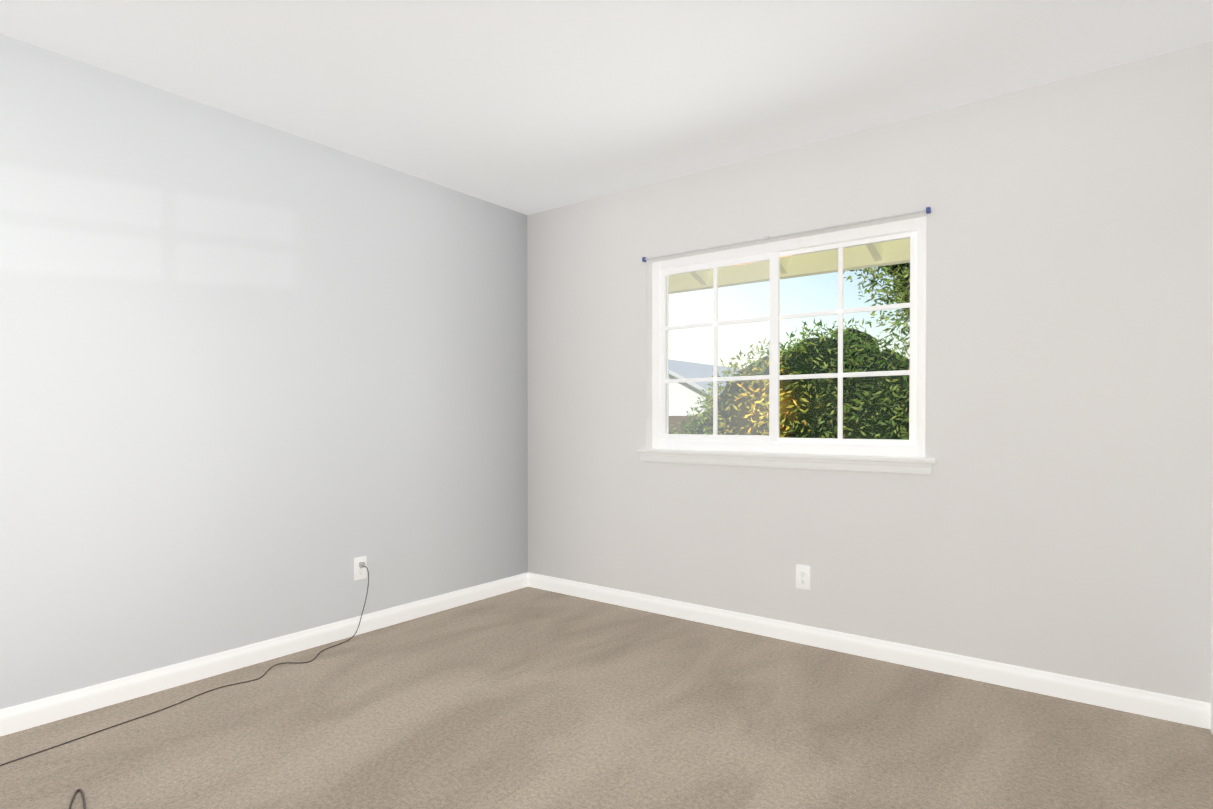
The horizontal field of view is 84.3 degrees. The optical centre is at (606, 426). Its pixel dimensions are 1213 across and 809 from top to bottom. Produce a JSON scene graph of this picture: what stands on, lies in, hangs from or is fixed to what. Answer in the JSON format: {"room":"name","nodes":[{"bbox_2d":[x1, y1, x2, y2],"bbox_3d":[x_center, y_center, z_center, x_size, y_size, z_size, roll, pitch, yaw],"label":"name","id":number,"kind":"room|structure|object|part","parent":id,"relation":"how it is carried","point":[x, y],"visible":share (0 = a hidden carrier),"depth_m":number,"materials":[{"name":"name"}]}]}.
{"room":"empty bedroom","nodes":[
{"label":"empty bedroom","id":0,"kind":"room"},
{"bbox_2d":[0,34,527,709],"bbox_3d":[-1.953,-0.146,2.663,0.150,2.440,4.831,1,1,37],"label":"wall","id":1,"kind":"structure","parent":0,"point":[260,382],"depth_m":2.92,"materials":[{"name":"paint"}]},
{"bbox_2d":[0,556,368,808],"bbox_3d":[-1.499,0.883,2.172,1.183,0.392,2.385,1,1,37],"label":"power cord","id":2,"kind":"object","parent":1,"relation":"attached to","point":[360,568],"visible":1,"depth_m":2.90,"materials":[{"name":"black"}]},
{"bbox_3d":[-1.265,0.730,3.447,0.008,0.115,0.070,1,1,37],"label":"plate","id":3,"kind":"part","parent":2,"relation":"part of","materials":[{"name":"white plastic"}]},
{"bbox_2d":[0,573,527,736],"bbox_3d":[-1.892,1.030,2.621,0.015,0.088,4.516,1,1,37],"label":"baseboard","id":4,"kind":"structure","parent":1,"relation":"attached to","point":[17,718],"depth_m":2.91,"materials":[{"name":"white paint"}]},
{"bbox_2d":[0,587,1212,808],"bbox_3d":[-0.303,1.138,1.420,4.300,0.100,4.831,1,1,37],"label":"floor","id":5,"kind":"structure","parent":0,"point":[528,697],"depth_m":2.34,"materials":[{"name":"carpet"}]},
{"bbox_2d":[0,0,1212,214],"bbox_3d":[-0.303,-1.412,1.391,4.300,0.120,4.831,1,1,37],"label":"ceiling","id":6,"kind":"structure","parent":0,"point":[528,106],"depth_m":2.54,"materials":[{"name":"paint"}]},
{"bbox_2d":[527,41,1212,702],"bbox_3d":[1.175,-0.153,3.221,4.150,2.440,0.150,1,1,37],"label":"wall","id":7,"kind":"structure","parent":0,"point":[1053,513],"depth_m":2.83,"materials":[{"name":"paint"}]},
{"bbox_2d":[636,207,935,474],"bbox_3d":[0.846,-0.377,3.438,1.570,1.168,0.175,1,1,37],"label":"window","id":8,"kind":"structure","parent":7,"relation":"in","point":[840,453],"depth_m":3.42,"materials":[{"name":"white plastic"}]},
{"bbox_3d":[0.811,-0.949,3.382,1.512,0.024,0.022,1,1,37],"label":"blind rod","id":9,"kind":"part","parent":8,"relation":"part of","materials":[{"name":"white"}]},
{"bbox_3d":[0.873,-0.409,3.478,1.306,0.934,0.034,1,1,37],"label":"glass","id":10,"kind":"part","parent":8,"relation":"part of","materials":[{"name":"clear glass"}]},
{"bbox_2d":[669,238,909,293],"bbox_3d":[1.321,-1.357,3.522,8.000,0.734,1.665,1,1,37],"label":"roof eave","id":11,"kind":"object","parent":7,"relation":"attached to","point":[866,253],"depth_m":4.44,"materials":[{"name":"paint"}]},
{"bbox_2d":[796,565,809,589],"bbox_3d":[0.965,0.741,3.293,0.070,0.115,0.008,1,1,37],"label":"electrical outlet","id":12,"kind":"object","parent":7,"relation":"attached to","point":[802,577],"visible":1,"depth_m":3.29,"materials":[{"name":"white plastic"}]},
{"bbox_2d":[527,572,1209,728],"bbox_3d":[0.817,1.021,3.404,3.375,0.088,0.015,1,1,37],"label":"baseboard","id":13,"kind":"structure","parent":7,"relation":"attached to","point":[1163,707],"depth_m":2.97,"materials":[{"name":"white paint"}]},
{"bbox_3d":[0.793,-0.121,0.476,0.120,2.440,4.681,1,1,37],"label":"wall","id":14,"kind":"structure","parent":0,"visible":0},
{"bbox_2d":[1210,493,1212,733],"bbox_3d":[1.618,0.124,1.571,0.132,1.925,1.928,1,1,37],"label":"trim","id":15,"kind":"structure","parent":14,"relation":"attached to","point":[1211,705],"depth_m":2.36,"materials":[{"name":"paint"}]},
{"label":"outside","id":16,"kind":"structure","parent":0,"visible":0},
{"bbox_3d":[16.716,1.191,27.051,80.000,0.200,56.569,1,1,37],"label":"ground","id":17,"kind":"structure","parent":16,"visible":0},
{"bbox_2d":[669,359,740,433],"bbox_3d":[3.910,-0.716,27.089,8.185,3.613,8.700,1,1,37],"label":"neighbouring house","id":18,"kind":"structure","parent":17,"relation":"on","point":[680,373],"depth_m":23.17,"materials":[{"name":"paint"}]},
{"bbox_2d":[671,317,909,453],"bbox_3d":[3.542,0.063,7.528,6.915,2.805,1.994,1,1,37],"label":"hedge","id":19,"kind":"object","parent":17,"relation":"on","point":[791,408],"depth_m":7.74,"materials":[{"name":"green plant"}]},
{"bbox_2d":[843,262,909,351],"bbox_3d":[4.544,-1.967,8.158,3.761,6.553,2.218,1,1,37],"label":"tree","id":20,"kind":"object","parent":17,"relation":"on","point":[902,273],"depth_m":8.63,"materials":[{"name":"green plant"}]}
]}

